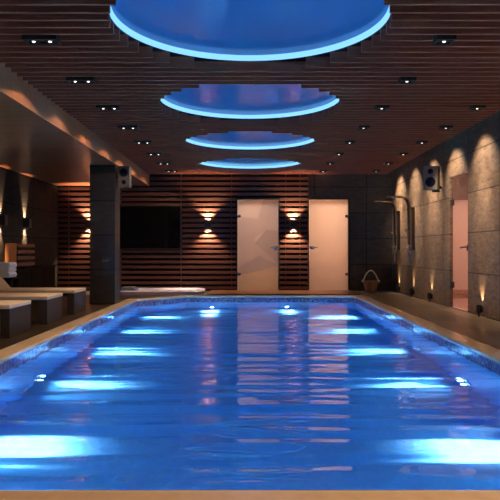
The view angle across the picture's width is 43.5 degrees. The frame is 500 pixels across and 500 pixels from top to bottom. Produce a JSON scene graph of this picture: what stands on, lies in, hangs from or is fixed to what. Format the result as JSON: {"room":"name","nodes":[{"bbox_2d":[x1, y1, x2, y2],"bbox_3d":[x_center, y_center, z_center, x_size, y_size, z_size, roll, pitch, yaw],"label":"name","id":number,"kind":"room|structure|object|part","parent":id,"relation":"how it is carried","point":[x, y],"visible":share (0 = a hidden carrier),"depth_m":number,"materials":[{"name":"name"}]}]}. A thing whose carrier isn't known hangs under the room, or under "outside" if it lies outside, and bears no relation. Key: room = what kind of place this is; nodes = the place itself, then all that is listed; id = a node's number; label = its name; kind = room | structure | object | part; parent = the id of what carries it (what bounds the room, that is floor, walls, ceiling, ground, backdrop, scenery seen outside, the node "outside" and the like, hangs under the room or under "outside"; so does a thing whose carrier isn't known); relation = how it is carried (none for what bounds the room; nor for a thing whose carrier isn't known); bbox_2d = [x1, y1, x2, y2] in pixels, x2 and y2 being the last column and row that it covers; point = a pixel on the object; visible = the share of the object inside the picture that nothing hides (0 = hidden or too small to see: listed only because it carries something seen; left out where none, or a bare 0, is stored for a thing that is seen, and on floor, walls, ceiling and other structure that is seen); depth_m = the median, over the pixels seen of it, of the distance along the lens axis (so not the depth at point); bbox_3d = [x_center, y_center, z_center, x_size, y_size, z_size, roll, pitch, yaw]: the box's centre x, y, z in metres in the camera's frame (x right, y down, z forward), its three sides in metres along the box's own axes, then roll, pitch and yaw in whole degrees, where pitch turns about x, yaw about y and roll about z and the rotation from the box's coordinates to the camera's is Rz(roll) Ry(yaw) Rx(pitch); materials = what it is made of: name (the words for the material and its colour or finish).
{"room":"spa","nodes":[
{"label":"spa","id":0,"kind":"room"},
{"bbox_2d":[0,167,57,287],"bbox_3d":[-4.530,-0.585,6.270,0.160,3.050,16.540,0,0,0],"label":"wall","id":1,"kind":"structure","parent":0,"point":[22,196],"depth_m":12.69,"materials":[{"name":"stone"}]},
{"bbox_2d":[0,215,7,224],"bbox_3d":[-4.390,-0.530,11.130,0.120,0.180,0.150,0,0,0],"label":"wall sconce","id":2,"kind":"object","parent":1,"relation":"attached to","point":[3,218],"visible":1,"depth_m":11.05,"materials":[{"name":"black metal"}]},
{"bbox_2d":[23,218,31,227],"bbox_3d":[-4.390,-0.530,12.350,0.120,0.180,0.150,0,0,0],"label":"wall sconce","id":3,"kind":"object","parent":1,"relation":"attached to","point":[27,222],"visible":1,"depth_m":12.28,"materials":[{"name":"black metal"}]},
{"bbox_2d":[0,63,149,185],"bbox_3d":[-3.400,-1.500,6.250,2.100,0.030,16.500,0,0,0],"label":"ceiling","id":4,"kind":"structure","parent":0,"point":[30,145],"depth_m":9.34,"materials":[{"name":"brown painted plaster"}]},
{"bbox_2d":[58,177,307,288],"bbox_3d":[-1.548,-0.388,14.467,5.785,2.596,0.035,0,0,0],"label":"back wall slats","id":5,"kind":"structure","parent":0,"point":[150,178],"depth_m":14.45,"materials":[{"name":"brown wood"}]},
{"bbox_2d":[85,221,89,228],"bbox_3d":[-3.710,-0.580,14.390,0.150,0.180,0.120,0,0,0],"label":"wall sconce","id":6,"kind":"object","parent":5,"relation":"attached to","point":[87,223],"visible":0.53,"depth_m":14.33,"materials":[{"name":"black metal"}]},
{"bbox_2d":[120,205,180,248],"bbox_3d":[-2.440,-0.520,14.418,1.700,1.010,0.064,0,0,0],"label":"television","id":7,"kind":"object","parent":5,"relation":"attached to","point":[141,226],"visible":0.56,"depth_m":14.38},
{"bbox_2d":[204,221,210,228],"bbox_3d":[-0.970,-0.580,14.390,0.150,0.180,0.120,0,0,0],"label":"wall sconce","id":8,"kind":"object","parent":5,"relation":"attached to","point":[207,224],"visible":1,"depth_m":14.33,"materials":[{"name":"black metal"}]},
{"bbox_2d":[290,221,296,228],"bbox_3d":[1.000,-0.580,14.390,0.150,0.180,0.120,0,0,0],"label":"wall sconce","id":9,"kind":"object","parent":5,"relation":"attached to","point":[293,224],"visible":1,"depth_m":14.33,"materials":[{"name":"black metal"}]},
{"bbox_2d":[58,165,307,289],"bbox_3d":[-1.653,-0.585,14.620,5.995,3.050,0.160,0,0,0],"label":"wall","id":10,"kind":"structure","parent":0,"point":[151,175],"depth_m":14.54,"materials":[{"name":"wood"}]},
{"bbox_2d":[68,174,285,289],"bbox_3d":[-1.520,-0.410,14.512,5.372,2.700,0.065,0,0,0],"label":"wood trim","id":11,"kind":"structure","parent":10,"relation":"attached to","point":[231,174],"depth_m":14.48,"materials":[{"name":"brown wood"}]},
{"bbox_2d":[236,198,279,289],"bbox_3d":[0.185,-0.130,14.502,1.006,2.140,0.196,0,0,0],"label":"door","id":12,"kind":"structure","parent":10,"relation":"in","point":[257,219],"depth_m":14.47,"materials":[{"name":"glass"}]},
{"bbox_2d":[0,0,499,173],"bbox_3d":[0.400,-1.790,6.350,5.460,0.100,16.060,0,0,0],"label":"ceiling slats","id":13,"kind":"structure","parent":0,"point":[452,78],"depth_m":6.58,"materials":[{"name":"brown wood"}]},
{"bbox_2d":[22,35,61,44],"bbox_3d":[-1.715,-1.740,5.160,0.280,0.060,0.150,0,0,0],"label":"spotlight","id":14,"kind":"object","parent":13,"relation":"attached to","point":[27,39],"visible":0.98,"depth_m":5.12,"materials":[{"name":"black metal"}]},
{"bbox_2d":[66,77,96,83],"bbox_3d":[-1.715,-1.740,6.382,0.280,0.060,0.150,0,0,0],"label":"spotlight","id":15,"kind":"object","parent":13,"relation":"attached to","point":[72,80],"visible":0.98,"depth_m":6.32,"materials":[{"name":"black metal"}]},
{"bbox_2d":[96,105,121,109],"bbox_3d":[-1.715,-1.740,7.604,0.280,0.060,0.150,0,0,0],"label":"spotlight","id":16,"kind":"object","parent":13,"relation":"attached to","point":[99,107],"visible":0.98,"depth_m":7.53,"materials":[{"name":"black metal"}]},
{"bbox_2d":[117,125,138,129],"bbox_3d":[-1.715,-1.740,8.826,0.280,0.060,0.150,0,0,0],"label":"spotlight","id":17,"kind":"object","parent":13,"relation":"attached to","point":[120,127],"visible":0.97,"depth_m":8.75,"materials":[{"name":"black metal"}]},
{"bbox_2d":[134,141,152,143],"bbox_3d":[-1.715,-1.740,10.048,0.280,0.060,0.150,0,0,0],"label":"spotlight","id":18,"kind":"object","parent":13,"relation":"attached to","point":[135,142],"visible":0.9,"depth_m":9.97,"materials":[{"name":"black metal"}]},
{"bbox_2d":[146,153,162,155],"bbox_3d":[-1.715,-1.740,11.270,0.280,0.060,0.150,0,0,0],"label":"spotlight","id":19,"kind":"object","parent":13,"relation":"attached to","point":[148,154],"visible":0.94,"depth_m":11.29,"materials":[{"name":"black metal"}]},
{"bbox_2d":[156,162,171,164],"bbox_3d":[-1.715,-1.740,12.492,0.280,0.060,0.150,0,0,0],"label":"spotlight","id":20,"kind":"object","parent":13,"relation":"attached to","point":[157,163],"visible":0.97,"depth_m":12.42,"materials":[{"name":"black metal"}]},
{"bbox_2d":[110,0,389,60],"bbox_3d":[0.000,-1.887,5.000,2.246,0.086,2.246,0,0,0],"label":"ring light","id":21,"kind":"object","parent":13,"relation":"attached to","point":[228,30],"visible":0.91,"depth_m":5.26,"materials":[{"name":"blue plastic"}]},
{"bbox_2d":[161,85,338,118],"bbox_3d":[0.000,-1.887,7.690,2.246,0.086,2.246,0,0,0],"label":"ring light","id":22,"kind":"object","parent":13,"relation":"attached to","point":[220,101],"visible":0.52,"depth_m":7.99,"materials":[{"name":"blue plastic"}]},
{"bbox_2d":[186,131,313,149],"bbox_3d":[0.000,-1.887,10.380,2.246,0.086,2.246,0,0,0],"label":"ring light","id":23,"kind":"object","parent":13,"relation":"attached to","point":[247,140],"visible":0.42,"depth_m":10.84,"materials":[{"name":"blue"}]},
{"bbox_2d":[199,149,300,168],"bbox_3d":[0.000,-1.887,13.070,2.246,0.086,2.246,0,0,0],"label":"ring light","id":24,"kind":"object","parent":13,"relation":"attached to","point":[227,163],"visible":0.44,"depth_m":13.71,"materials":[{"name":"blue"}]},
{"bbox_3d":[0.000,-1.913,13.070,2.216,0.034,2.216,0,0,0],"label":"blue panel","id":25,"kind":"part","parent":24,"relation":"part of","materials":[{"name":"blue plastic"}]},
{"bbox_2d":[344,141,354,143],"bbox_3d":[1.600,-1.740,10.048,0.156,0.060,0.150,0,0,0],"label":"spotlight","id":26,"kind":"object","parent":13,"relation":"attached to","point":[345,142],"visible":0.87,"depth_m":9.97,"materials":[{"name":"black metal"}]},
{"bbox_2d":[357,125,369,129],"bbox_3d":[1.600,-1.740,8.826,0.156,0.060,0.150,0,0,0],"label":"spotlight","id":27,"kind":"object","parent":13,"relation":"attached to","point":[360,127],"visible":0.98,"depth_m":8.75,"materials":[{"name":"black metal"}]},
{"bbox_2d":[374,105,389,109],"bbox_3d":[1.600,-1.740,7.604,0.156,0.060,0.150,0,0,0],"label":"spotlight","id":28,"kind":"object","parent":13,"relation":"attached to","point":[377,107],"visible":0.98,"depth_m":7.53,"materials":[{"name":"black metal"}]},
{"bbox_2d":[398,77,416,83],"bbox_3d":[1.600,-1.740,6.382,0.156,0.060,0.150,0,0,0],"label":"spotlight","id":29,"kind":"object","parent":13,"relation":"attached to","point":[402,80],"visible":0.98,"depth_m":6.32,"materials":[{"name":"black metal"}]},
{"bbox_2d":[416,141,427,143],"bbox_3d":[2.760,-1.740,10.048,0.156,0.060,0.150,0,0,0],"label":"spotlight","id":30,"kind":"object","parent":13,"relation":"attached to","point":[417,142],"visible":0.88,"depth_m":9.97,"materials":[{"name":"black metal"}]},
{"bbox_2d":[432,35,456,44],"bbox_3d":[1.600,-1.740,5.160,0.156,0.060,0.150,0,0,0],"label":"spotlight","id":31,"kind":"object","parent":13,"relation":"attached to","point":[450,39],"visible":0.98,"depth_m":5.12,"materials":[{"name":"black metal"}]},
{"bbox_2d":[439,125,452,129],"bbox_3d":[2.760,-1.740,8.826,0.156,0.060,0.150,0,0,0],"label":"spotlight","id":32,"kind":"object","parent":13,"relation":"attached to","point":[442,127],"visible":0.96,"depth_m":8.75,"materials":[{"name":"black metal"}]},
{"bbox_2d":[469,105,485,109],"bbox_3d":[2.760,-1.740,7.604,0.156,0.060,0.150,0,0,0],"label":"spotlight","id":33,"kind":"object","parent":13,"relation":"attached to","point":[472,107],"visible":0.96,"depth_m":7.54,"materials":[{"name":"black metal"}]},
{"bbox_2d":[0,291,499,349],"bbox_3d":[-0.575,0.946,6.250,7.750,0.001,16.500,0,0,0],"label":"floor","id":34,"kind":"structure","parent":0,"point":[484,330],"depth_m":9.04,"materials":[{"name":"stone"}]},
{"bbox_2d":[3,277,20,287],"bbox_3d":[-4.140,0.703,10.520,0.440,0.487,0.400,0,0,0],"label":"side table","id":35,"kind":"object","parent":34,"relation":"on","point":[11,279],"visible":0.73,"depth_m":10.42,"materials":[{"name":"black paint"}]},
{"bbox_2d":[0,272,16,277],"bbox_3d":[-4.135,0.414,10.520,0.319,0.088,0.340,0,0,0],"label":"folded towel","id":36,"kind":"object","parent":35,"relation":"on","point":[2,274],"visible":0.98,"depth_m":10.36,"materials":[{"name":"white fabric"}]},
{"bbox_2d":[0,268,15,271],"bbox_3d":[-4.140,0.336,10.520,0.310,0.066,0.340,0,0,0],"label":"folded towel","id":37,"kind":"object","parent":36,"relation":"on","point":[1,269],"visible":1,"depth_m":10.36,"materials":[{"name":"white fabric"}]},
{"bbox_2d":[0,262,16,267],"bbox_3d":[-4.135,0.254,10.520,0.319,0.096,0.340,0,0,0],"label":"folded towel","id":38,"kind":"object","parent":37,"relation":"on","point":[2,264],"visible":1,"depth_m":10.36,"materials":[{"name":"white fabric"}]},
{"bbox_2d":[0,300,30,337],"bbox_3d":[-3.430,0.493,7.030,1.720,0.906,0.660,0,0,0],"label":"sun lounger","id":39,"kind":"object","parent":34,"relation":"on","point":[15,315],"visible":1,"depth_m":6.88,"materials":[{"name":"brown wicker"}]},
{"bbox_3d":[-3.167,0.611,7.030,1.195,0.046,0.660,0,0,0],"label":"mattress","id":40,"kind":"part","parent":39,"relation":"part of","materials":[{"name":"beige fabric"}]},
{"bbox_2d":[5,265,55,287],"bbox_3d":[-4.260,0.620,12.075,0.360,0.592,2.170,0,0,0],"label":"base cabinet","id":41,"kind":"object","parent":34,"relation":"on","point":[40,276],"visible":0.59,"depth_m":11.99,"materials":[{"name":"black paint"}]},
{"bbox_3d":[-4.094,0.628,11.365,0.012,0.535,0.690,0,0,0],"label":"door","id":42,"kind":"part","parent":41,"relation":"part of","materials":[{"name":"black paint"}]},
{"bbox_2d":[16,265,55,269],"bbox_3d":[-4.260,0.335,12.075,0.360,0.022,2.170,0,0,0],"label":"countertop","id":43,"kind":"structure","parent":41,"relation":"on","point":[39,266],"depth_m":12.27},
{"bbox_2d":[5,243,34,267],"bbox_3d":[-4.317,0.101,11.780,0.225,0.445,0.920,0,0,0],"label":"box","id":44,"kind":"object","parent":43,"relation":"on","point":[20,254],"visible":0.93,"depth_m":11.52,"materials":[{"name":"orange wood"}]},
{"bbox_3d":[-4.094,0.628,12.075,0.012,0.535,0.690,0,0,0],"label":"door","id":45,"kind":"part","parent":41,"relation":"part of","materials":[{"name":"black paint"}]},
{"bbox_3d":[-4.094,0.628,12.785,0.012,0.535,0.690,0,0,0],"label":"door","id":46,"kind":"part","parent":41,"relation":"part of","materials":[{"name":"black paint"}]},
{"bbox_2d":[0,293,62,323],"bbox_3d":[-3.430,0.493,8.270,1.720,0.906,0.660,0,0,0],"label":"sun lounger","id":47,"kind":"object","parent":34,"relation":"on","point":[50,304],"visible":1,"depth_m":8.04,"materials":[{"name":"brown wicker"}]},
{"bbox_3d":[-3.167,0.611,8.270,1.195,0.046,0.660,0,0,0],"label":"mattress","id":48,"kind":"part","parent":47,"relation":"part of","materials":[{"name":"beige fabric"}]},
{"bbox_3d":[-3.433,0.657,7.980,1.715,0.047,0.040,0,0,0],"label":"rail","id":49,"kind":"part","parent":47,"relation":"part of","materials":[{"name":"brown wood"}]},
{"bbox_3d":[-2.625,0.790,8.270,0.100,0.311,0.648,0,0,0],"label":"leg","id":50,"kind":"part","parent":47,"relation":"part of","materials":[{"name":"brown wicker"}]},
{"bbox_2d":[0,276,85,314],"bbox_3d":[-3.430,0.493,9.490,1.720,0.906,0.660,0,0,0],"label":"sun lounger","id":51,"kind":"object","parent":34,"relation":"on","point":[76,297],"visible":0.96,"depth_m":9.29,"materials":[{"name":"brown wood"}]},
{"bbox_3d":[-4.002,0.331,9.490,0.514,0.582,0.660,0,0,0],"label":"backrest","id":52,"kind":"part","parent":51,"relation":"part of","materials":[{"name":"beige fabric"}]},
{"bbox_3d":[-3.167,0.611,9.490,1.195,0.046,0.660,0,0,0],"label":"mattress","id":53,"kind":"part","parent":51,"relation":"part of","materials":[{"name":"beige fabric"}]},
{"bbox_3d":[-2.625,0.790,9.490,0.100,0.311,0.648,0,0,0],"label":"leg","id":54,"kind":"part","parent":51,"relation":"part of","materials":[{"name":"wood"}]},
{"bbox_2d":[90,165,119,303],"bbox_3d":[-2.571,-0.270,11.110,0.438,2.431,0.420,0,0,0],"label":"column","id":55,"kind":"structure","parent":34,"relation":"on","point":[104,189],"depth_m":10.90,"materials":[{"name":"stone"}]},
{"bbox_2d":[116,166,130,187],"bbox_3d":[-2.230,-1.285,11.023,0.250,0.370,0.214,0,0,0],"label":"loudspeaker","id":56,"kind":"object","parent":55,"relation":"attached to","point":[123,177],"visible":1,"depth_m":10.93,"materials":[{"name":"grey plastic"}]},
{"bbox_2d":[120,286,205,294],"bbox_3d":[-1.930,0.869,13.780,1.860,0.155,1.140,0,0,0],"label":"hot tub","id":57,"kind":"object","parent":34,"relation":"on","point":[127,290],"visible":0.95,"depth_m":13.27,"materials":[{"name":"white plastic"}]},
{"bbox_2d":[0,295,499,499],"bbox_3d":[0.000,0.970,7.680,4.700,0.060,10.840,0,0,0],"label":"pool coping","id":58,"kind":"object","parent":34,"relation":"on","point":[8,353],"visible":0.98,"depth_m":2.44,"materials":[{"name":"stone"}]},
{"bbox_2d":[362,270,379,291],"bbox_3d":[2.720,0.694,14.100,0.351,0.496,0.351,0,0,45],"label":"basket","id":59,"kind":"object","parent":34,"relation":"on","point":[369,285],"visible":1,"depth_m":13.99,"materials":[{"name":"wicker"}]},
{"bbox_3d":[2.720,0.589,14.100,0.416,0.285,0.060,0,0,0],"label":"handle","id":60,"kind":"part","parent":59,"relation":"part of","materials":[{"name":"wicker"}]},
{"bbox_2d":[427,293,432,301],"bbox_3d":[3.260,0.864,11.350,0.087,0.168,0.070,0,0,0],"label":"uplight","id":61,"kind":"object","parent":34,"relation":"on","point":[429,295],"visible":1,"depth_m":11.32,"materials":[{"name":"black metal"}]},
{"bbox_2d":[476,305,482,316],"bbox_3d":[3.260,0.864,8.890,0.087,0.168,0.070,0,0,0],"label":"uplight","id":62,"kind":"object","parent":34,"relation":"on","point":[479,308],"visible":1,"depth_m":8.87,"materials":[{"name":"black metal"}]},
{"bbox_2d":[110,20,389,148],"bbox_3d":[0.565,-2.160,6.350,5.790,0.100,16.700,0,0,0],"label":"ceiling","id":63,"kind":"structure","parent":0,"point":[121,32],"depth_m":6.93,"materials":[{"name":"paint"}]},
{"bbox_2d":[207,290,360,294],"bbox_3d":[0.715,0.937,13.805,3.230,0.018,1.290,0,0,0],"label":"deck","id":64,"kind":"object","parent":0,"point":[212,292],"visible":1,"depth_m":13.67,"materials":[{"name":"brown wood"}]},
{"bbox_2d":[309,200,309,260],"bbox_3d":[2.025,-0.385,15.725,1.850,2.650,2.050,0,0,0],"label":"wall","id":65,"kind":"structure","parent":0,"point":[309,200],"depth_m":16.70,"materials":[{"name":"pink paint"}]},
{"bbox_2d":[308,171,391,290],"bbox_3d":[2.422,-0.585,14.600,2.155,3.050,0.200,0,0,0],"label":"stone wall","id":66,"kind":"structure","parent":0,"point":[370,222],"depth_m":14.50,"materials":[{"name":"grey stone"}]},
{"bbox_2d":[308,198,349,289],"bbox_3d":[1.820,-0.130,14.502,0.966,2.140,0.196,0,0,0],"label":"door","id":67,"kind":"structure","parent":66,"relation":"in","point":[329,217],"depth_m":14.47,"materials":[{"name":"glass"}]},
{"bbox_2d":[392,111,499,320],"bbox_3d":[3.325,-0.585,6.250,0.050,3.050,16.500,0,0,0],"label":"wall","id":68,"kind":"structure","parent":0,"point":[475,150],"depth_m":10.34,"materials":[{"name":"stone"}]},
{"bbox_2d":[373,201,399,261],"bbox_3d":[3.022,-0.396,13.820,0.564,1.367,0.260,0,0,0],"label":"shower panel","id":69,"kind":"object","parent":68,"relation":"attached to","point":[396,214],"visible":1,"depth_m":13.76,"materials":[{"name":"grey metal"}]},
{"bbox_2d":[385,196,414,263],"bbox_3d":[3.022,-0.396,12.590,0.564,1.367,0.260,0,0,0],"label":"shower panel","id":70,"kind":"object","parent":68,"relation":"attached to","point":[410,232],"visible":1,"depth_m":12.54,"materials":[{"name":"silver metal"}]},
{"bbox_2d":[424,166,441,191],"bbox_3d":[3.130,-1.208,10.714,0.261,0.435,0.300,0,0,28],"label":"loudspeaker","id":71,"kind":"object","parent":68,"relation":"attached to","point":[431,173],"visible":1,"depth_m":10.61,"materials":[{"name":"grey plastic"}]},
{"bbox_2d":[423,298,482,316],"bbox_3d":[4.525,0.955,10.600,2.350,0.030,3.200,0,0,0],"label":"floor","id":72,"kind":"structure","parent":0,"point":[460,303],"depth_m":10.80,"materials":[{"name":"tile"}]},
{"bbox_2d":[450,173,467,309],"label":"door","id":73,"kind":"structure","parent":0,"point":[460,208],"depth_m":12.20,"materials":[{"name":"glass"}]},
{"bbox_2d":[453,290,467,297],"bbox_3d":[4.525,0.855,12.180,2.350,0.170,0.040,0,0,0],"label":"baseboard","id":74,"kind":"structure","parent":73,"relation":"attached to","point":[456,293],"depth_m":12.16,"materials":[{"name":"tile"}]},
{"bbox_2d":[453,172,467,199],"bbox_3d":[4.525,-1.315,12.185,2.350,0.690,0.030,0,0,0],"label":"ceiling","id":75,"kind":"structure","parent":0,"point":[460,183],"depth_m":12.17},
{"bbox_3d":[0.000,1.710,7.680,4.300,1.100,10.440,0,0,0],"label":"basin","id":76,"kind":"object","parent":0,"visible":0},
{"bbox_2d":[0,302,499,489],"bbox_3d":[0.000,1.673,7.680,4.340,1.234,10.480,0,0,0],"label":"pool water","id":77,"kind":"object","parent":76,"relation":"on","point":[179,395],"visible":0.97,"depth_m":4.25,"materials":[{"name":"blue liquid"}]},
{"bbox_2d":[0,298,499,373],"bbox_3d":[0.000,1.073,7.680,4.300,0.175,10.440,0,0,0],"label":"trim","id":78,"kind":"structure","parent":76,"relation":"attached to","point":[34,353],"depth_m":8.33,"materials":[{"name":"tile"}]}
]}

